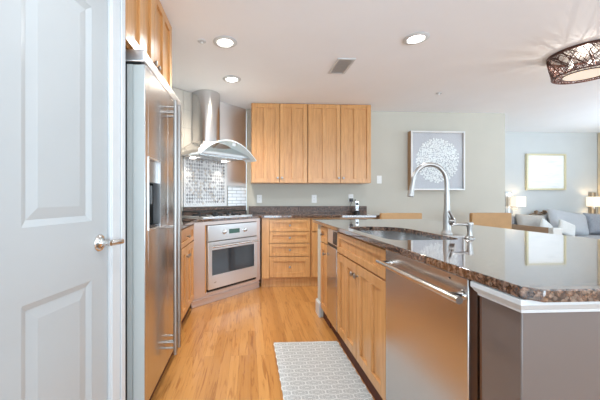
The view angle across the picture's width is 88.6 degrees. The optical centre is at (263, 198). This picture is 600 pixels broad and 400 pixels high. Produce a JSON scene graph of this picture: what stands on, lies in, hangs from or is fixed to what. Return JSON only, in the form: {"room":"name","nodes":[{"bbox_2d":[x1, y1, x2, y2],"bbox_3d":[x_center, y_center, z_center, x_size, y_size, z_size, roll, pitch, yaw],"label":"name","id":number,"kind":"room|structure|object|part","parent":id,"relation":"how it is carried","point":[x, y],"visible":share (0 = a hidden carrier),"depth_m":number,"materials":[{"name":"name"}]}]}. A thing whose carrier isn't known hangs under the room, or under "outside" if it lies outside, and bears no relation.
{"room":"kitchen","nodes":[
{"label":"kitchen","id":0,"kind":"room"},
{"bbox_2d":[181,186,245,215],"bbox_3d":[-0.829,-0.085,3.902,0.101,2.429,1.773,0,0,42],"label":"wall","id":1,"kind":"structure","parent":0,"point":[227,186],"depth_m":4.19,"materials":[{"name":"beige paint"}]},
{"bbox_2d":[172,87,182,206],"bbox_3d":[-1.161,-0.598,3.435,0.008,1.396,0.573,0,0,42],"label":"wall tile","id":2,"kind":"structure","parent":1,"relation":"attached to","point":[178,92],"depth_m":3.63,"materials":[{"name":"white tile"}]},
{"bbox_2d":[183,90,191,147],"bbox_3d":[-0.792,-0.929,3.845,0.008,0.734,0.523,0,0,42],"label":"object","id":3,"kind":"structure","parent":1,"relation":"attached to","point":[187,96],"depth_m":3.69,"materials":[{"name":"white tile"}]},
{"bbox_2d":[183,158,226,206],"bbox_3d":[-0.735,-0.229,3.903,0.017,0.660,0.682,0,0,42],"label":"mosaic panel","id":4,"kind":"object","parent":1,"relation":"attached to","point":[204,181],"visible":0.94,"depth_m":3.87,"materials":[{"name":"tile"}]},
{"bbox_2d":[183,206,245,215],"bbox_3d":[-0.613,0.160,4.036,0.020,0.104,1.040,0,0,42],"label":"backsplash","id":5,"kind":"structure","parent":1,"relation":"attached to","point":[223,207],"depth_m":3.97,"materials":[{"name":"brown stone"}]},
{"bbox_2d":[181,89,255,162],"bbox_3d":[-0.574,-0.880,3.665,0.538,0.834,0.850,0,0,42],"label":"range hood","id":6,"kind":"object","parent":1,"relation":"attached to","point":[205,145],"visible":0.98,"depth_m":3.64,"materials":[{"name":"silver metal"}]},
{"bbox_2d":[220,101,245,185],"bbox_3d":[-0.439,-0.736,4.237,0.008,1.121,0.523,0,0,42],"label":"wall panel","id":7,"kind":"object","parent":1,"relation":"attached to","point":[232,118],"visible":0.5,"depth_m":4.26,"materials":[{"name":"silver metal"}]},
{"bbox_2d":[228,186,245,205],"bbox_3d":[-0.379,-0.034,4.303,0.010,0.268,0.344,0,0,42],"label":"subway tile","id":8,"kind":"structure","parent":1,"relation":"attached to","point":[236,195],"depth_m":4.29,"materials":[{"name":"white tile"}]},
{"bbox_2d":[151,276,374,399],"bbox_3d":[2.596,1.160,1.288,8.520,0.060,9.300,0,0,-3],"label":"floor","id":9,"kind":"structure","parent":0,"point":[226,351],"depth_m":2.43,"materials":[{"name":"brown wood"}]},
{"bbox_2d":[125,49,180,399],"bbox_3d":[-0.921,0.188,1.911,0.760,1.860,0.830,0,0,-3],"label":"refrigerator","id":10,"kind":"object","parent":9,"relation":"on","point":[152,108],"visible":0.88,"depth_m":1.58,"materials":[{"name":"grey metal"}]},
{"bbox_3d":[-0.621,0.186,1.513,0.054,1.698,0.002,0,0,-3],"label":"edge trim","id":11,"kind":"part","parent":10,"relation":"part of","materials":[{"name":"grey metal"}]},
{"bbox_3d":[-0.631,0.186,1.727,0.060,1.708,0.425,0,0,-3],"label":"freezer door","id":12,"kind":"part","parent":10,"relation":"part of","materials":[{"name":"silver metal"}]},
{"bbox_3d":[-0.630,-0.146,1.664,0.040,0.119,0.192,0,0,-3],"label":"control panel","id":13,"kind":"part","parent":10,"relation":"part of","materials":[{"name":"silver metal"}]},
{"bbox_3d":[-0.653,0.186,2.143,0.060,1.708,0.396,0,0,-3],"label":"door","id":14,"kind":"part","parent":10,"relation":"part of","materials":[{"name":"silver metal"}]},
{"bbox_3d":[-0.575,0.180,1.901,0.070,1.580,0.024,0,0,-3],"label":"handle","id":15,"kind":"part","parent":10,"relation":"part of","materials":[{"name":"silver metal"}]},
{"bbox_3d":[-0.580,0.180,1.995,0.070,1.580,0.024,0,0,-3],"label":"handle","id":16,"kind":"part","parent":10,"relation":"part of","materials":[{"name":"silver metal"}]},
{"bbox_2d":[181,225,193,324],"bbox_3d":[-0.973,0.688,2.713,0.631,0.885,0.728,0,0,-3],"label":"base cabinet","id":17,"kind":"object","parent":9,"relation":"on","point":[187,234],"visible":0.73,"depth_m":2.75,"materials":[{"name":"brown wood"}]},
{"bbox_3d":[-0.689,0.718,2.548,0.020,0.583,0.346,0,0,-3],"label":"door","id":18,"kind":"part","parent":17,"relation":"part of","materials":[{"name":"brown wood"}]},
{"bbox_3d":[-0.699,0.339,2.726,0.020,0.151,0.701,0,0,-3],"label":"drawer","id":19,"kind":"part","parent":17,"relation":"part of","materials":[{"name":"brown wood"}]},
{"bbox_3d":[-0.708,0.718,2.902,0.020,0.583,0.347,0,0,-3],"label":"door","id":20,"kind":"part","parent":17,"relation":"part of","materials":[{"name":"brown wood"}]},
{"bbox_2d":[181,213,379,228],"bbox_3d":[-0.088,0.228,3.662,3.602,0.030,1.479,0,0,-36],"label":"countertop","id":21,"kind":"structure","parent":17,"relation":"on","point":[185,221],"depth_m":3.85,"materials":[{"name":"stone"}]},
{"bbox_2d":[182,209,250,217],"bbox_3d":[-0.567,0.177,3.706,0.450,0.070,0.760,0,0,42],"label":"gas cooktop","id":22,"kind":"object","parent":21,"relation":"in","point":[215,214],"visible":1,"depth_m":3.58,"materials":[{"name":"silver metal"}]},
{"bbox_2d":[349,198,359,212],"bbox_3d":[1.313,0.104,4.438,0.095,0.215,0.191,0,0,-30],"label":"cordless phone","id":23,"kind":"object","parent":21,"relation":"on","point":[350,199],"visible":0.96,"depth_m":4.38,"materials":[{"name":"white plastic"}]},
{"bbox_2d":[190,218,259,308],"bbox_3d":[-0.578,0.688,3.662,0.533,0.884,1.020,0,0,42],"label":"base cabinet","id":24,"kind":"object","parent":9,"relation":"on","point":[201,297],"visible":0.73,"depth_m":3.22,"materials":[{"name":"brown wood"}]},
{"bbox_2d":[192,222,258,291],"bbox_3d":[-0.493,0.641,3.639,0.529,0.707,0.752,0,0,42],"label":"wall oven","id":25,"kind":"object","parent":24,"relation":"in","point":[231,248],"visible":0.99,"depth_m":3.45,"materials":[{"name":"silver metal"}]},
{"bbox_3d":[-0.353,0.718,3.513,0.046,0.504,0.752,0,0,42],"label":"oven door","id":26,"kind":"part","parent":25,"relation":"part of","materials":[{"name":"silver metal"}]},
{"bbox_3d":[-0.355,0.373,3.514,0.042,0.170,0.752,0,0,42],"label":"control panel","id":27,"kind":"part","parent":25,"relation":"part of","materials":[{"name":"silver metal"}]},
{"bbox_3d":[-0.317,0.512,3.480,0.053,0.021,0.712,0,0,42],"label":"handle","id":28,"kind":"part","parent":25,"relation":"part of","materials":[{"name":"silver metal"}]},
{"bbox_2d":[260,218,309,286],"bbox_3d":[0.269,0.688,4.157,0.626,0.885,0.636,0,0,-3],"label":"base cabinet","id":29,"kind":"object","parent":9,"relation":"on","point":[284,242],"visible":0.98,"depth_m":3.88,"materials":[{"name":"brown wood"}]},
{"bbox_3d":[0.325,0.871,3.882,0.516,0.256,0.020,0,0,-3],"label":"drawer","id":30,"kind":"part","parent":29,"relation":"part of","materials":[{"name":"brown wood"}]},
{"bbox_3d":[0.325,0.653,3.882,0.516,0.156,0.020,0,0,-3],"label":"drawer","id":31,"kind":"part","parent":29,"relation":"part of","materials":[{"name":"brown wood"}]},
{"bbox_3d":[0.325,0.495,3.882,0.516,0.135,0.020,0,0,-3],"label":"drawer","id":32,"kind":"part","parent":29,"relation":"part of","materials":[{"name":"brown wood"}]},
{"bbox_3d":[0.325,0.342,3.882,0.516,0.153,0.020,0,0,-3],"label":"drawer","id":33,"kind":"part","parent":29,"relation":"part of","materials":[{"name":"brown wood"}]},
{"bbox_2d":[274,341,372,399],"bbox_3d":[0.362,1.126,1.682,0.506,0.006,1.422,0,0,-3],"label":"runner rug","id":34,"kind":"object","parent":9,"relation":"on","point":[315,370],"visible":1,"depth_m":1.96,"materials":[{"name":"white fabric"}]},
{"bbox_2d":[320,226,330,327],"bbox_3d":[0.835,0.688,2.785,0.651,0.884,0.233,0,0,-3],"label":"base cabinet","id":35,"kind":"object","parent":9,"relation":"on","point":[324,230],"visible":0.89,"depth_m":2.79,"materials":[{"name":"brown wood"}]},
{"bbox_3d":[0.551,0.717,2.770,0.020,0.615,0.225,0,0,-3],"label":"door","id":36,"kind":"part","parent":35,"relation":"part of","materials":[{"name":"brown wood"}]},
{"bbox_3d":[0.551,0.329,2.770,0.020,0.140,0.225,0,0,-3],"label":"drawer","id":37,"kind":"part","parent":35,"relation":"part of","materials":[{"name":"brown wood"}]},
{"bbox_2d":[327,228,347,342],"bbox_3d":[0.854,0.689,2.516,0.602,0.883,0.292,0,0,-3],"label":"trash compactor","id":38,"kind":"object","parent":9,"relation":"on","point":[332,251],"visible":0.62,"depth_m":2.47,"materials":[{"name":"silver metal"}]},
{"bbox_3d":[0.568,0.713,2.501,0.030,0.635,0.286,0,0,-3],"label":"drawer","id":39,"kind":"part","parent":38,"relation":"part of","materials":[{"name":"silver metal"}]},
{"bbox_3d":[0.571,0.315,2.501,0.024,0.120,0.286,0,0,-3],"label":"control panel","id":40,"kind":"part","parent":38,"relation":"part of","materials":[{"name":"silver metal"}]},
{"bbox_2d":[310,217,378,285],"bbox_3d":[1.035,0.688,4.197,0.898,0.885,0.636,0,0,-3],"label":"base cabinet","id":41,"kind":"object","parent":9,"relation":"on","point":[313,226],"visible":0.09,"depth_m":3.91,"materials":[{"name":"brown wood"}]},
{"bbox_3d":[0.828,0.342,3.909,0.431,0.153,0.020,0,0,-3],"label":"drawer","id":42,"kind":"part","parent":41,"relation":"part of","materials":[{"name":"brown wood"}]},
{"bbox_3d":[0.828,0.715,3.909,0.431,0.568,0.020,0,0,-3],"label":"door","id":43,"kind":"part","parent":41,"relation":"part of","materials":[{"name":"brown wood"}]},
{"bbox_2d":[337,232,385,399],"bbox_3d":[0.879,0.688,1.951,0.651,0.884,0.830,0,0,-3],"label":"base cabinet","id":44,"kind":"object","parent":9,"relation":"on","point":[361,282],"visible":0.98,"depth_m":1.84,"materials":[{"name":"brown wood"}]},
{"bbox_3d":[0.584,0.721,2.143,0.020,0.606,0.408,0,0,-3],"label":"door","id":45,"kind":"part","parent":44,"relation":"part of","materials":[{"name":"brown wood"}]},
{"bbox_3d":[0.595,0.333,1.936,0.020,0.148,0.822,0,0,-3],"label":"drawer","id":46,"kind":"part","parent":44,"relation":"part of","materials":[{"name":"brown wood"}]},
{"bbox_3d":[0.605,0.721,1.729,0.020,0.606,0.408,0,0,-3],"label":"door","id":47,"kind":"part","parent":44,"relation":"part of","materials":[{"name":"brown wood"}]},
{"bbox_2d":[380,213,421,218],"bbox_3d":[1.746,0.657,3.651,0.530,0.945,0.509,0,0,-3],"label":"dining chair","id":48,"kind":"object","parent":9,"relation":"on","point":[382,215],"visible":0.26,"depth_m":3.85,"materials":[{"name":"beige wood"}]},
{"bbox_2d":[376,249,479,399],"bbox_3d":[0.890,0.689,1.229,0.664,0.883,0.598,0,0,-3],"label":"dishwasher","id":49,"kind":"object","parent":9,"relation":"on","point":[433,313],"visible":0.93,"depth_m":1.14,"materials":[{"name":"silver metal"}]},
{"bbox_3d":[0.589,0.306,1.202,0.059,0.031,0.575,0,0,-3],"label":"handle","id":50,"kind":"part","parent":49,"relation":"part of","materials":[{"name":"silver metal"}]},
{"bbox_2d":[480,296,481,399],"bbox_3d":[0.952,0.688,0.941,0.570,0.884,0.033,0,0,-3],"label":"filler panel","id":51,"kind":"object","parent":9,"relation":"on","point":[480,296],"visible":0.02,"depth_m":0.94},
{"bbox_2d":[469,213,511,228],"bbox_3d":[2.930,0.657,3.713,0.530,0.945,0.509,0,0,-3],"label":"dining chair","id":52,"kind":"object","parent":9,"relation":"on","point":[499,220],"visible":0.28,"depth_m":3.91,"materials":[{"name":"brown wood"}]},
{"bbox_2d":[512,215,599,238],"bbox_3d":[5.630,0.730,5.482,1.922,0.800,0.960,0,0,-3],"label":"sofa","id":53,"kind":"object","parent":9,"relation":"on","point":[558,231],"visible":0.23,"depth_m":5.36,"materials":[{"name":"grey fabric"}]},
{"bbox_2d":[515,214,544,225],"bbox_3d":[4.988,0.483,5.684,0.605,0.395,0.209,0,0,-7],"label":"throw pillow","id":54,"kind":"object","parent":53,"relation":"on","point":[521,219],"visible":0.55,"depth_m":5.63,"materials":[{"name":"beige fabric"}]},
{"bbox_3d":[4.686,0.766,5.463,0.030,0.568,0.840,0,0,-3],"label":"arm panel","id":55,"kind":"part","parent":53,"relation":"part of","materials":[{"name":"brown wood"}]},
{"bbox_2d":[528,210,546,214],"bbox_3d":[5.287,0.275,5.865,0.493,0.105,0.098,0,0,-3],"label":"dried flowers","id":56,"kind":"object","parent":53,"relation":"on","point":[535,211],"visible":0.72,"depth_m":5.85,"materials":[{"name":"brown plant"}]},
{"bbox_2d":[539,218,552,227],"bbox_3d":[5.000,0.526,5.405,0.360,0.354,0.143,0,0,-11],"label":"throw pillow","id":57,"kind":"object","parent":53,"relation":"on","point":[543,223],"visible":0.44,"depth_m":5.38,"materials":[{"name":"beige fabric"}]},
{"bbox_3d":[4.776,0.765,5.001,0.167,0.570,0.088,0,0,-3],"label":"arm","id":58,"kind":"part","parent":53,"relation":"part of","materials":[{"name":"beige fabric"}]},
{"bbox_2d":[558,219,574,236],"bbox_3d":[5.315,0.531,5.352,0.353,0.335,0.151,0,0,3],"label":"throw pillow","id":59,"kind":"object","parent":53,"relation":"on","point":[568,229],"visible":0.8,"depth_m":5.31,"materials":[{"name":"beige fabric"}]},
{"bbox_2d":[547,209,588,234],"bbox_3d":[5.675,0.454,5.697,0.805,0.532,0.265,0,0,-2],"label":"throw pillow","id":60,"kind":"object","parent":53,"relation":"on","point":[579,220],"visible":0.66,"depth_m":5.62,"materials":[{"name":"grey fabric"}]},
{"bbox_2d":[563,234,599,238],"bbox_3d":[6.033,0.754,5.448,0.790,0.148,0.730,0,0,-3],"label":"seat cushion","id":61,"kind":"object","parent":53,"relation":"on","point":[596,236],"depth_m":5.47,"materials":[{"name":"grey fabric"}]},
{"bbox_2d":[583,213,599,233],"bbox_3d":[6.242,0.473,5.763,0.351,0.396,0.223,0,0,0],"label":"throw pillow","id":62,"kind":"object","parent":53,"relation":"on","point":[593,220],"visible":0.73,"depth_m":5.70,"materials":[{"name":"grey fabric"}]},
{"bbox_2d":[318,224,322,316],"bbox_3d":[0.920,0.688,2.986,0.770,0.884,0.123,0,0,-3],"label":"wall","id":63,"kind":"structure","parent":0,"point":[319,226],"depth_m":2.95,"materials":[{"name":"beige paint"}]},
{"bbox_2d":[316,298,320,317],"bbox_3d":[0.911,1.059,2.987,0.788,0.142,0.150,0,0,-3],"label":"baseboard","id":64,"kind":"structure","parent":63,"relation":"attached to","point":[318,303],"depth_m":2.91,"materials":[{"name":"white paint"}]},
{"bbox_2d":[247,110,504,275],"bbox_3d":[1.682,-0.085,5.170,3.940,2.429,1.230,0,0,-3],"label":"wall","id":65,"kind":"structure","parent":0,"point":[484,192],"depth_m":4.58,"materials":[{"name":"beige paint"}]},
{"bbox_2d":[257,195,261,202],"bbox_3d":[-0.068,0.005,4.458,0.074,0.118,0.009,0,0,-3],"label":"wall outlet","id":66,"kind":"object","parent":65,"relation":"attached to","point":[259,197],"visible":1,"depth_m":4.46,"materials":[{"name":"white plastic"}]},
{"bbox_2d":[251,103,306,183],"bbox_3d":[0.205,-0.754,4.295,0.768,1.085,0.358,0,0,-3],"label":"upper cabinet","id":67,"kind":"object","parent":65,"relation":"attached to","point":[278,131],"visible":1,"depth_m":4.15,"materials":[{"name":"brown wood"}]},
{"bbox_3d":[0.211,-0.754,4.192,0.768,1.085,0.047,0,0,-3],"label":"frame","id":68,"kind":"part","parent":67,"relation":"part of","materials":[{"name":"brown wood"}]},
{"bbox_3d":[0.021,-0.754,4.147,0.377,1.076,0.020,0,0,-3],"label":"door","id":69,"kind":"part","parent":67,"relation":"part of","materials":[{"name":"brown wood"}]},
{"bbox_3d":[0.404,-0.754,4.167,0.377,1.076,0.020,0,0,-3],"label":"door","id":70,"kind":"part","parent":67,"relation":"part of","materials":[{"name":"brown wood"}]},
{"bbox_2d":[249,206,366,212],"bbox_3d":[0.652,0.162,4.488,1.748,0.100,0.019,0,0,-3],"label":"backsplash","id":71,"kind":"structure","parent":65,"relation":"attached to","point":[252,209],"depth_m":4.48,"materials":[{"name":"brown stone"}]},
{"bbox_2d":[312,195,316,202],"bbox_3d":[0.741,0.005,4.500,0.074,0.118,0.009,0,0,-3],"label":"wall outlet","id":72,"kind":"object","parent":65,"relation":"attached to","point":[314,197],"visible":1,"depth_m":4.50,"materials":[{"name":"white plastic"}]},
{"bbox_2d":[306,104,370,183],"bbox_3d":[1.033,-0.754,4.338,0.882,1.085,0.358,0,0,-3],"label":"upper cabinet","id":73,"kind":"object","parent":65,"relation":"attached to","point":[338,136],"visible":1,"depth_m":4.20,"materials":[{"name":"brown wood"}]},
{"bbox_3d":[1.039,-0.754,4.236,0.882,1.085,0.047,0,0,-3],"label":"frame","id":74,"kind":"part","parent":73,"relation":"part of","materials":[{"name":"brown wood"}]},
{"bbox_3d":[0.827,-0.754,4.189,0.447,1.076,0.020,0,0,-3],"label":"door","id":75,"kind":"part","parent":73,"relation":"part of","materials":[{"name":"brown wood"}]},
{"bbox_3d":[1.267,-0.754,4.212,0.421,1.076,0.020,0,0,-3],"label":"door","id":76,"kind":"part","parent":73,"relation":"part of","materials":[{"name":"brown wood"}]},
{"bbox_2d":[377,176,381,183],"bbox_3d":[1.719,-0.282,4.551,0.074,0.118,0.009,0,0,-3],"label":"light switch","id":77,"kind":"object","parent":65,"relation":"attached to","point":[379,178],"visible":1,"depth_m":4.55,"materials":[{"name":"white plastic"}]},
{"bbox_2d":[408,131,464,189],"bbox_3d":[2.570,-0.560,4.550,0.824,0.874,0.099,0,0,-3],"label":"framed artwork","id":78,"kind":"object","parent":65,"relation":"attached to","point":[446,149],"visible":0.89,"depth_m":4.53,"materials":[{"name":"grey paper"}]},
{"bbox_2d":[160,0,599,132],"bbox_3d":[2.636,-1.350,1.290,8.600,0.100,9.300,0,0,-3],"label":"ceiling","id":79,"kind":"structure","parent":0,"point":[483,56],"depth_m":2.72,"materials":[{"name":"paint"}]},
{"bbox_2d":[197,39,205,44],"bbox_3d":[-0.512,-1.287,2.517,0.072,0.024,0.072,0,0,-3],"label":"sprinkler","id":80,"kind":"object","parent":79,"relation":"attached to","point":[201,41],"visible":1,"depth_m":2.51,"materials":[{"name":"white paint"}]},
{"bbox_2d":[213,36,236,47],"bbox_3d":[-0.323,-1.292,2.532,0.200,0.015,0.200,0,0,-3],"label":"recessed light","id":81,"kind":"object","parent":79,"relation":"in","point":[220,41],"visible":1,"depth_m":2.51,"materials":[{"name":"white paint"}]},
{"bbox_2d":[223,75,240,82],"bbox_3d":[-0.349,-1.292,3.316,0.200,0.015,0.200,0,0,-3],"label":"recessed light","id":82,"kind":"object","parent":79,"relation":"in","point":[230,79],"visible":1,"depth_m":3.30,"materials":[{"name":"white"}]},
{"bbox_2d":[328,58,355,73],"bbox_3d":[0.759,-1.294,2.994,0.170,0.010,0.340,0,0,-3],"label":"ceiling vent","id":83,"kind":"object","parent":79,"relation":"in","point":[341,65],"visible":1,"depth_m":2.98,"materials":[{"name":"white metal"}]},
{"bbox_2d":[403,32,429,44],"bbox_3d":[1.232,-1.292,2.473,0.200,0.015,0.200,0,0,-3],"label":"recessed light","id":84,"kind":"object","parent":79,"relation":"in","point":[418,37],"visible":1,"depth_m":2.45,"materials":[{"name":"white"}]},
{"bbox_2d":[546,39,599,84],"bbox_3d":[2.857,-1.196,2.708,0.518,0.205,0.518,0,0,-3],"label":"drum ceiling light","id":85,"kind":"object","parent":79,"relation":"attached to","point":[588,53],"visible":1,"depth_m":2.70,"materials":[{"name":"brown metal"}]},
{"bbox_3d":[2.857,-1.294,2.708,0.470,0.011,0.470,0,0,-3],"label":"canopy plate","id":86,"kind":"part","parent":85,"relation":"part of","materials":[{"name":"brown metal"}]},
{"bbox_2d":[482,297,599,399],"bbox_3d":[1.139,0.688,1.865,1.090,0.884,2.135,0,0,-3],"label":"island base","id":87,"kind":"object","parent":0,"point":[552,355],"depth_m":0.78,"materials":[{"name":"beige paint"}]},
{"bbox_2d":[313,219,599,301],"bbox_3d":[1.145,0.228,1.943,1.170,0.030,2.410,0,0,-3],"label":"countertop","id":88,"kind":"structure","parent":87,"relation":"on","point":[528,265],"depth_m":1.18,"materials":[{"name":"stone"}]},
{"bbox_2d":[361,230,437,239],"bbox_3d":[0.830,0.347,1.940,0.424,0.206,0.795,0,0,-3],"label":"sink","id":89,"kind":"object","parent":88,"relation":"in","point":[393,235],"visible":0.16,"depth_m":2.25,"materials":[{"name":"silver metal"}]},
{"bbox_2d":[407,162,455,233],"bbox_3d":[1.002,-0.002,1.809,0.290,0.429,0.100,0,0,-3],"label":"kitchen faucet","id":90,"kind":"object","parent":88,"relation":"on","point":[448,219],"visible":0.98,"depth_m":1.82,"materials":[{"name":"silver metal"}]},
{"bbox_3d":[0.994,-0.121,1.829,0.238,0.191,0.026,0,0,-3],"label":"spout","id":91,"kind":"part","parent":90,"relation":"part of","materials":[{"name":"silver metal"}]},
{"bbox_3d":[1.106,0.114,1.796,0.026,0.089,0.095,0,0,42],"label":"lever","id":92,"kind":"part","parent":90,"relation":"part of","materials":[{"name":"silver metal"}]},
{"bbox_2d":[451,222,474,238],"bbox_3d":[1.056,0.169,1.617,0.122,0.087,0.049,0,0,-3],"label":"soap dispenser","id":93,"kind":"object","parent":88,"relation":"on","point":[469,225],"visible":1,"depth_m":1.61,"materials":[{"name":"silver metal"}]},
{"bbox_3d":[1.052,0.138,1.617,0.115,0.026,0.034,0,0,-3],"label":"pump spout","id":94,"kind":"part","parent":93,"relation":"part of","materials":[{"name":"silver metal"}]},
{"bbox_2d":[470,281,599,312],"bbox_3d":[1.192,0.265,0.848,1.158,0.040,0.167,0,0,-3],"label":"trim","id":95,"kind":"structure","parent":87,"relation":"attached to","point":[515,303],"depth_m":0.76,"materials":[{"name":"white paint"}]},
{"bbox_2d":[505,132,597,215],"bbox_3d":[5.157,-0.085,6.028,3.070,2.429,0.100,0,0,-3],"label":"wall","id":96,"kind":"structure","parent":0,"point":[580,149],"depth_m":6.01,"materials":[{"name":"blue paint"}]},
{"bbox_2d":[505,192,525,213],"bbox_3d":[4.826,0.090,5.862,0.252,0.420,0.195,0,0,-3],"label":"wall sconce","id":97,"kind":"object","parent":96,"relation":"attached to","point":[510,201],"visible":0.81,"depth_m":5.88,"materials":[{"name":"silver metal"}]},
{"bbox_3d":[4.770,0.090,5.947,0.150,0.420,0.020,0,0,-3],"label":"plate","id":98,"kind":"part","parent":97,"relation":"part of","materials":[{"name":"silver metal"}]},
{"bbox_3d":[4.861,0.060,5.836,0.184,0.190,0.140,0,0,-3],"label":"lamp shade","id":99,"kind":"part","parent":97,"relation":"part of","materials":[{"name":"beige fabric"}]},
{"bbox_2d":[525,154,565,189],"bbox_3d":[5.518,-0.520,5.973,0.810,0.710,0.045,0,0,-3],"label":"framed print","id":100,"kind":"object","parent":96,"relation":"attached to","point":[542,171],"visible":1,"depth_m":5.97,"materials":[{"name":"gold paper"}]},
{"bbox_2d":[586,192,599,213],"bbox_3d":[6.447,0.090,5.947,0.252,0.420,0.195,0,0,-3],"label":"wall sconce","id":101,"kind":"object","parent":96,"relation":"attached to","point":[592,201],"visible":0.89,"depth_m":5.94,"materials":[{"name":"silver metal"}]},
{"bbox_3d":[6.493,0.090,6.037,0.150,0.420,0.020,0,0,-3],"label":"plate","id":102,"kind":"part","parent":101,"relation":"part of","materials":[{"name":"silver metal"}]},
{"bbox_3d":[6.414,0.060,5.918,0.184,0.190,0.140,0,0,-3],"label":"lamp shade","id":103,"kind":"part","parent":101,"relation":"part of","materials":[{"name":"beige fabric"}]},
{"bbox_2d":[598,133,599,213],"bbox_3d":[6.690,-0.085,5.327,0.080,2.429,1.440,0,0,-3],"label":"wall","id":104,"kind":"structure","parent":0,"point":[598,133],"depth_m":6.02,"materials":[{"name":"beige paint"}]},
{"bbox_3d":[-0.914,-0.085,0.097,0.100,2.429,2.698,0,0,9],"label":"wall","id":105,"kind":"structure","parent":0,"visible":0},
{"bbox_2d":[0,0,123,399],"bbox_3d":[-0.704,0.106,1.071,0.103,2.032,0.558,0,0,9],"label":"door","id":106,"kind":"structure","parent":105,"relation":"in","point":[54,242],"depth_m":1.04,"materials":[{"name":"white paint"}]},
{"bbox_3d":[-0.652,0.185,1.290,0.065,0.072,0.111,0,0,9],"label":"handle","id":107,"kind":"part","parent":106,"relation":"part of","materials":[{"name":"silver metal"}]},
{"bbox_2d":[107,0,124,399],"bbox_3d":[-0.750,0.070,1.067,0.114,2.120,0.715,0,0,9],"label":"trim","id":108,"kind":"structure","parent":105,"relation":"attached to","point":[115,8],"depth_m":1.35,"materials":[{"name":"white paint"}]},
{"bbox_2d":[125,0,171,88],"bbox_3d":[-0.958,-1.024,1.857,0.631,0.547,0.878,0,0,-3],"label":"upper cabinet","id":109,"kind":"object","parent":105,"relation":"attached to","point":[148,28],"visible":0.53,"depth_m":1.82,"materials":[{"name":"brown wood"}]},
{"bbox_3d":[-0.672,-1.024,1.653,0.020,0.537,0.432,0,0,-3],"label":"door","id":110,"kind":"part","parent":109,"relation":"part of","materials":[{"name":"brown wood"}]},
{"bbox_3d":[-0.695,-1.024,2.091,0.020,0.537,0.432,0,0,-3],"label":"door","id":111,"kind":"part","parent":109,"relation":"part of","materials":[{"name":"brown wood"}]}
]}

